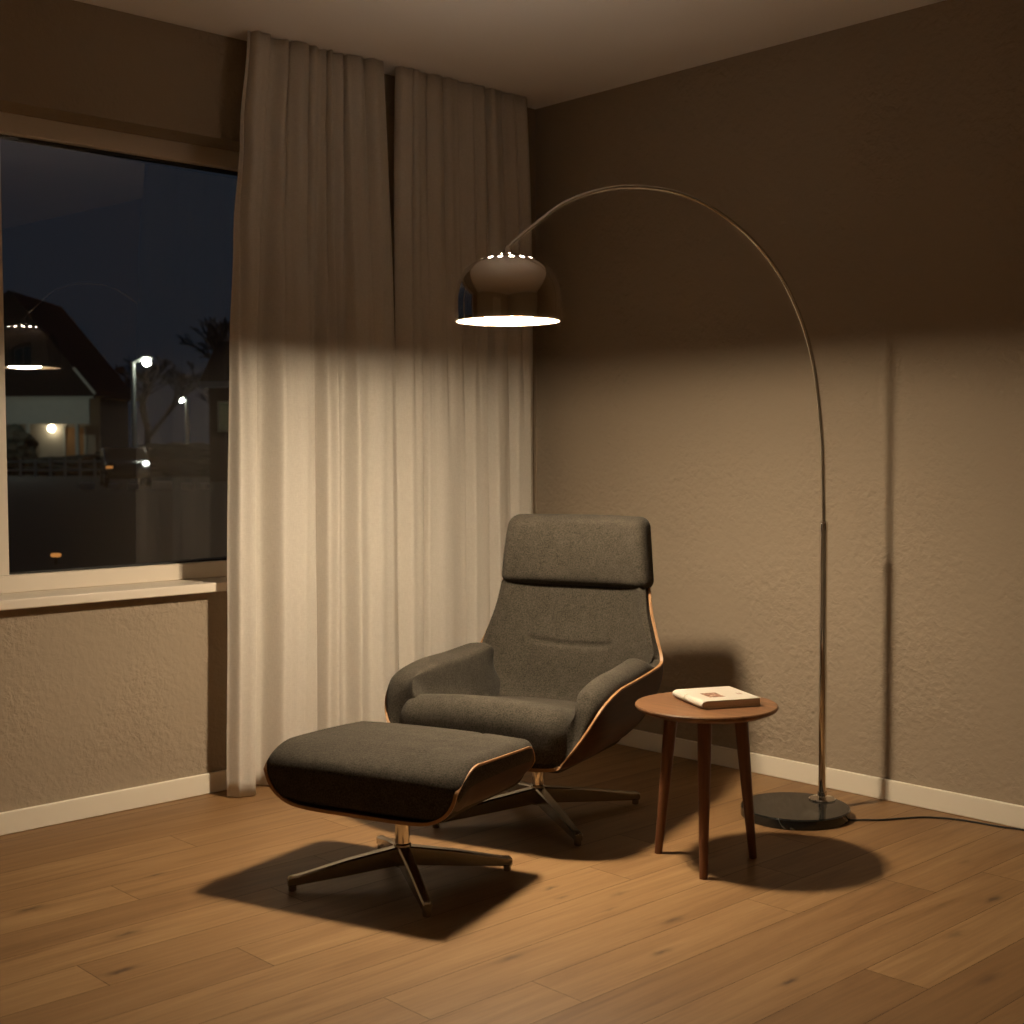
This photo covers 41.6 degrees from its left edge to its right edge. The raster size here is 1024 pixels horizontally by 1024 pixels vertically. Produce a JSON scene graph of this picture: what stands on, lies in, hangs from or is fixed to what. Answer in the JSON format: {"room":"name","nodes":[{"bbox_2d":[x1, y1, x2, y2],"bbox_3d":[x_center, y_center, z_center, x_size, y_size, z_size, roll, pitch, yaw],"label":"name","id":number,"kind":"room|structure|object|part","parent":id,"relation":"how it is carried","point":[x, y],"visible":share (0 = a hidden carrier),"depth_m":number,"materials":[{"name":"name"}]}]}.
{"room":"living room","nodes":[
{"label":"living room","id":0,"kind":"room"},
{"bbox_2d":[0,0,536,811],"bbox_3d":[-1.677,-0.155,4.207,4.850,2.900,0.260,-3,4,-43],"label":"wall","id":1,"kind":"structure","parent":0,"point":[97,697],"depth_m":4.40,"materials":[{"name":"beige paint"}]},
{"bbox_2d":[0,769,226,835],"bbox_3d":[-1.583,0.963,4.155,4.636,0.070,0.014,-3,4,-43],"label":"baseboard","id":2,"kind":"structure","parent":1,"relation":"attached to","point":[49,814],"depth_m":4.40,"materials":[{"name":"beige paint"}]},
{"bbox_2d":[0,112,238,610],"bbox_3d":[-1.601,-0.481,4.220,2.960,1.551,0.285,-3,4,-43],"label":"window","id":3,"kind":"structure","parent":1,"relation":"in","point":[81,585],"depth_m":4.44,"materials":[{"name":"beige wood"}]},
{"bbox_3d":[-1.570,0.279,4.226,2.960,0.032,0.205,-3,4,-43],"label":"sill","id":4,"kind":"part","parent":3,"relation":"part of","materials":[{"name":"white wood"}]},
{"bbox_2d":[74,0,944,108],"bbox_3d":[-0.019,-1.578,2.374,4.850,0.100,5.110,-3,4,-43],"label":"ceiling","id":5,"kind":"structure","parent":0,"point":[544,52],"depth_m":4.55,"materials":[{"name":"paint"}]},
{"bbox_2d":[227,31,397,796],"bbox_3d":[-0.707,-0.339,4.796,0.743,2.595,0.105,-3,4,-43],"label":"curtain","id":6,"kind":"object","parent":5,"relation":"hanging from","point":[312,520],"visible":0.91,"depth_m":4.75,"materials":[{"name":"white fabric"}]},
{"bbox_2d":[394,66,532,669],"bbox_3d":[-0.172,-0.365,5.293,0.063,2.595,0.720,2,4,45],"label":"curtain","id":7,"kind":"object","parent":5,"relation":"hanging from","point":[462,193],"visible":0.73,"depth_m":5.20,"materials":[{"name":"white fabric"}]},
{"bbox_2d":[0,744,1023,1023],"bbox_3d":[0.048,1.096,2.442,4.650,0.050,4.750,-3,4,-43],"label":"floor","id":8,"kind":"structure","parent":0,"point":[182,911],"depth_m":3.44,"materials":[{"name":"brown wood"}]},
{"bbox_2d":[263,721,534,917],"bbox_3d":[-0.299,0.813,3.708,0.622,0.400,0.470,1,3,29],"label":"ottoman","id":9,"kind":"object","parent":8,"relation":"on","point":[404,776],"visible":1,"depth_m":3.59,"materials":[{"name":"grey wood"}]},
{"bbox_3d":[-0.456,0.960,3.665,0.306,0.084,0.034,-1,3,-17],"label":"leg","id":10,"kind":"part","parent":9,"relation":"part of","materials":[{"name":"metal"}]},
{"bbox_3d":[-0.347,0.950,3.865,0.034,0.084,0.301,-1,3,-17],"label":"leg","id":11,"kind":"part","parent":9,"relation":"part of","materials":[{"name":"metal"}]},
{"bbox_2d":[267,721,532,822],"bbox_3d":[-0.298,0.696,3.705,0.622,0.166,0.447,1,3,29],"label":"cushion","id":12,"kind":"object","parent":9,"relation":"on","point":[385,772],"depth_m":3.56,"materials":[{"name":"grey fabric"}]},
{"bbox_3d":[-0.255,0.964,3.555,0.034,0.084,0.306,-1,3,-16],"label":"leg","id":13,"kind":"part","parent":9,"relation":"part of","materials":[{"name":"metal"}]},
{"bbox_3d":[-0.146,0.954,3.755,0.301,0.084,0.034,-1,3,-16],"label":"leg","id":14,"kind":"part","parent":9,"relation":"part of","materials":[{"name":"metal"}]},
{"bbox_2d":[385,514,662,845],"bbox_3d":[0.070,0.502,4.319,0.755,0.961,0.748,1,3,30],"label":"lounge chair","id":15,"kind":"object","parent":8,"relation":"on","point":[565,655],"visible":0.8,"depth_m":4.44,"materials":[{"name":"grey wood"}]},
{"bbox_3d":[-0.120,0.594,4.369,0.364,0.292,0.625,1,3,30],"label":"armrest","id":16,"kind":"part","parent":15,"relation":"part of","materials":[{"name":"grey fabric"}]},
{"bbox_3d":[-0.087,0.930,4.288,0.355,0.081,0.034,-1,3,-23],"label":"leg","id":17,"kind":"part","parent":15,"relation":"part of","materials":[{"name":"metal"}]},
{"bbox_2d":[400,694,620,772],"bbox_3d":[0.021,0.649,4.239,0.582,0.202,0.548,1,3,30],"label":"seat cushion","id":18,"kind":"object","parent":15,"relation":"on","point":[548,725],"depth_m":3.98,"materials":[{"name":"grey fabric"}]},
{"bbox_3d":[0.011,0.918,4.534,0.034,0.081,0.355,-1,3,-23],"label":"leg","id":19,"kind":"part","parent":15,"relation":"part of","materials":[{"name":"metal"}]},
{"bbox_3d":[0.144,0.934,4.184,0.034,0.081,0.355,-1,3,-18],"label":"leg","id":20,"kind":"part","parent":15,"relation":"part of","materials":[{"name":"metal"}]},
{"bbox_3d":[0.066,0.482,4.310,0.739,0.496,0.716,1,3,30],"label":"backrest","id":21,"kind":"part","parent":15,"relation":"part of","materials":[{"name":"grey fabric"}]},
{"bbox_3d":[0.258,0.922,4.433,0.355,0.081,0.034,-1,3,-22],"label":"leg","id":22,"kind":"part","parent":15,"relation":"part of","materials":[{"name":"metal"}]},
{"bbox_3d":[0.206,0.608,4.184,0.364,0.279,0.625,1,3,30],"label":"armrest","id":23,"kind":"part","parent":15,"relation":"part of","materials":[{"name":"grey fabric"}]},
{"bbox_2d":[635,692,778,879],"bbox_3d":[0.558,0.776,3.879,0.407,0.453,0.407,-3,4,-43],"label":"side table","id":24,"kind":"object","parent":8,"relation":"on","point":[667,707],"visible":0.76,"depth_m":3.83,"materials":[{"name":"brown wood"}]},
{"bbox_3d":[0.452,0.786,3.934,0.071,0.427,0.041,2,3,38],"label":"leg","id":25,"kind":"part","parent":24,"relation":"part of","materials":[{"name":"brown wood"}]},
{"bbox_3d":[0.528,0.795,3.732,0.041,0.428,0.081,1,3,20],"label":"leg","id":26,"kind":"part","parent":24,"relation":"part of","materials":[{"name":"brown wood"}]},
{"bbox_2d":[672,686,760,709],"bbox_3d":[0.588,0.536,3.896,0.184,0.024,0.200,-1,3,-17],"label":"book","id":27,"kind":"object","parent":24,"relation":"on","point":[721,697],"visible":1,"depth_m":3.85,"materials":[{"name":"paper"}]},
{"bbox_2d":[700,692,724,697],"bbox_3d":[0.575,0.525,3.872,0.048,0.001,0.068,-1,3,-17],"label":"picture","id":28,"kind":"object","parent":27,"relation":"on","point":[702,694],"depth_m":3.87},
{"bbox_3d":[0.671,0.787,3.892,0.069,0.427,0.041,-1,3,-16],"label":"leg","id":29,"kind":"part","parent":24,"relation":"part of","materials":[{"name":"brown wood"}]},
{"bbox_2d":[454,185,1023,830],"bbox_3d":[1.117,0.009,3.992,2.496,1.967,0.886,0,3,8],"label":"arc floor lamp","id":30,"kind":"object","parent":8,"relation":"on","point":[507,288],"visible":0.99,"depth_m":4.03,"materials":[{"name":"silver metal"}]},
{"bbox_3d":[-0.012,-0.638,3.835,0.306,0.194,0.306,-3,4,-43],"label":"lamp shade","id":31,"kind":"part","parent":30,"relation":"part of","materials":[{"name":"silver metal"}]},
{"bbox_3d":[-0.011,-0.549,3.839,0.140,0.024,0.140,-3,4,-43],"label":"bulb","id":32,"kind":"part","parent":30,"relation":"part of","materials":[{"name":"white glass"}]},
{"bbox_3d":[0.499,-0.464,4.098,1.150,1.027,0.015,-2,3,-26],"label":"arm","id":33,"kind":"part","parent":30,"relation":"part of","materials":[{"name":"silver metal"}]},
{"bbox_3d":[1.721,0.987,3.940,1.529,0.013,0.212,2,3,35],"label":"power cord","id":34,"kind":"part","parent":30,"relation":"part of","materials":[{"name":"black rubber"}]},
{"bbox_2d":[535,0,1023,805],"bbox_3d":[1.769,-0.287,4.009,0.100,2.650,4.750,-3,4,-43],"label":"wall","id":35,"kind":"structure","parent":0,"point":[878,164],"depth_m":4.66,"materials":[{"name":"beige paint"}]},
{"bbox_2d":[617,729,1023,828],"bbox_3d":[1.733,0.954,4.028,0.014,0.070,4.750,-3,4,-43],"label":"baseboard","id":36,"kind":"structure","parent":35,"relation":"attached to","point":[1004,813],"depth_m":4.60,"materials":[{"name":"beige paint"}]},
{"label":"outside","id":37,"kind":"structure","parent":0,"visible":0},
{"bbox_2d":[7,474,226,571],"bbox_3d":[-60.922,-2.817,99.516,280.000,0.300,219.740,-3,4,-43],"label":"ground","id":38,"kind":"structure","parent":37,"point":[101,525],"depth_m":26.89,"materials":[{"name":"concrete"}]},
{"bbox_2d":[6,424,38,474],"bbox_3d":[-30.082,-3.677,79.420,4.510,3.029,2.891,0,3,0],"label":"bush","id":39,"kind":"object","parent":38,"relation":"on","point":[22,445],"visible":0.58,"depth_m":78.78,"materials":[{"name":"green plant"}]},
{"bbox_2d":[7,459,99,476],"bbox_3d":[-24.812,-2.366,72.640,6.600,1.000,0.090,0,3,0],"label":"fence","id":40,"kind":"object","parent":38,"relation":"on","point":[94,461],"visible":0.64,"depth_m":72.61,"materials":[{"name":"brown wood"}]},
{"bbox_3d":[-26.462,-2.359,72.641,0.100,1.000,0.090,0,3,0],"label":"post","id":41,"kind":"part","parent":40,"relation":"part of","materials":[{"name":"brown wood"}]},
{"bbox_3d":[-25.662,-2.362,72.641,0.100,1.000,0.090,0,3,0],"label":"post","id":42,"kind":"part","parent":40,"relation":"part of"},
{"bbox_3d":[-24.862,-2.366,72.640,0.100,1.000,0.090,0,3,0],"label":"post","id":43,"kind":"part","parent":40,"relation":"part of","materials":[{"name":"brown wood"}]},
{"bbox_3d":[-24.813,-2.711,72.634,6.600,0.090,0.050,0,3,0],"label":"rail","id":44,"kind":"part","parent":40,"relation":"part of","materials":[{"name":"brown wood"}]},
{"bbox_3d":[-24.811,-2.262,72.655,6.600,0.090,0.050,0,3,0],"label":"rail","id":45,"kind":"part","parent":40,"relation":"part of","materials":[{"name":"brown wood"}]},
{"bbox_3d":[-24.062,-2.369,72.640,0.100,1.000,0.090,0,3,0],"label":"post","id":46,"kind":"part","parent":40,"relation":"part of","materials":[{"name":"brown wood"}]},
{"bbox_3d":[-23.262,-2.373,72.640,0.100,1.000,0.090,0,3,0],"label":"post","id":47,"kind":"part","parent":40,"relation":"part of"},
{"bbox_3d":[-22.462,-2.377,72.640,0.100,1.000,0.090,0,3,0],"label":"post","id":48,"kind":"part","parent":40,"relation":"part of","materials":[{"name":"brown wood"}]},
{"bbox_2d":[12,455,99,475],"bbox_3d":[-24.754,-2.705,77.225,7.895,1.246,2.103,0,3,0],"label":"bush","id":49,"kind":"object","parent":38,"relation":"on","point":[54,465],"visible":0.39,"depth_m":76.66,"materials":[{"name":"green plant"}]},
{"bbox_2d":[51,553,60,564],"bbox_3d":[-5.746,0.591,17.005,0.124,0.144,0.070,0,3,0],"label":"path light","id":50,"kind":"object","parent":38,"relation":"on","point":[55,555],"visible":1,"depth_m":16.98,"materials":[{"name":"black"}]},
{"bbox_2d":[3,290,139,457],"bbox_3d":[-32.431,-8.331,88.982,13.800,11.450,10.600,0,3,0],"label":"house","id":51,"kind":"structure","parent":38,"relation":"on","point":[60,388],"depth_m":84.99,"materials":[{"name":"brick"}]},
{"bbox_2d":[48,425,54,431],"bbox_3d":[-29.768,-5.402,87.217,0.480,0.480,0.468,0,3,0],"label":"porch light","id":52,"kind":"object","parent":51,"relation":"attached to","point":[51,428],"depth_m":87.07,"materials":[{"name":"white glass"}]},
{"bbox_3d":[-28.364,-4.410,87.614,1.200,2.110,0.100,0,3,0],"label":"door","id":53,"kind":"part","parent":51,"relation":"part of","materials":[{"name":"brown wood"}]},
{"bbox_3d":[-28.364,-4.454,87.587,1.500,2.200,0.150,0,3,0],"label":"door frame","id":54,"kind":"part","parent":51,"relation":"part of","materials":[{"name":"brown wood"}]},
{"bbox_2d":[100,447,151,486],"bbox_3d":[-15.713,-1.843,54.776,1.820,1.550,4.380,-1,3,-20],"label":"car","id":55,"kind":"object","parent":38,"relation":"on","point":[119,462],"visible":1,"depth_m":53.30,"materials":[{"name":"black paint"}]},
{"bbox_2d":[72,442,209,476],"bbox_3d":[-18.365,-2.889,73.783,11.670,1.880,2.431,0,3,-3],"label":"bush","id":56,"kind":"object","parent":38,"relation":"on","point":[173,459],"visible":0.37,"depth_m":72.89,"materials":[{"name":"green plant"}]},
{"bbox_2d":[131,355,152,481],"bbox_3d":[-17.016,-4.316,62.154,1.087,5.810,0.595,0,3,9],"label":"street lamp","id":57,"kind":"object","parent":38,"relation":"on","point":[146,362],"visible":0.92,"depth_m":61.99,"materials":[{"name":"grey metal"}]},
{"bbox_3d":[-17.098,-7.010,61.986,0.682,0.404,0.132,0,3,0],"label":"arm","id":58,"kind":"part","parent":57,"relation":"part of"},
{"bbox_2d":[115,354,202,443],"bbox_3d":[-27.271,-7.771,103.218,6.874,8.949,9.372,-3,4,-43],"label":"bare tree","id":59,"kind":"object","parent":38,"relation":"on","point":[143,397],"visible":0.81,"depth_m":101.65,"materials":[{"name":"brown plant"}]},
{"bbox_2d":[179,396,189,443],"bbox_3d":[-25.539,-6.229,105.112,0.824,5.676,0.798,-3,4,-43],"label":"street lamp","id":60,"kind":"object","parent":38,"relation":"on","point":[183,398],"visible":0.5,"depth_m":104.98,"materials":[{"name":"grey metal"}]},
{"bbox_2d":[196,387,208,402],"bbox_3d":[-22.488,-8.536,114.948,10.702,9.335,7.317,-3,4,-43],"label":"bare tree","id":61,"kind":"object","parent":38,"relation":"on","point":[206,389],"visible":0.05,"depth_m":111.55,"materials":[{"name":"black plant"}]},
{"bbox_2d":[176,316,229,358],"bbox_3d":[-16.168,-6.662,76.391,5.477,9.154,7.567,0,3,0],"label":"bare tree","id":62,"kind":"object","parent":38,"relation":"on","point":[223,329],"visible":0.29,"depth_m":75.70,"materials":[{"name":"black plant"}]},
{"bbox_2d":[199,341,228,481],"bbox_3d":[-9.213,-4.837,64.075,9.400,6.600,8.000,0,3,0],"label":"neighbouring house","id":63,"kind":"structure","parent":38,"relation":"on","point":[215,377],"depth_m":60.45,"materials":[{"name":"brick"}]},
{"bbox_3d":[-12.812,-4.269,60.317,0.560,1.230,0.040,0,3,0],"label":"pane","id":64,"kind":"part","parent":63,"relation":"part of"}
]}

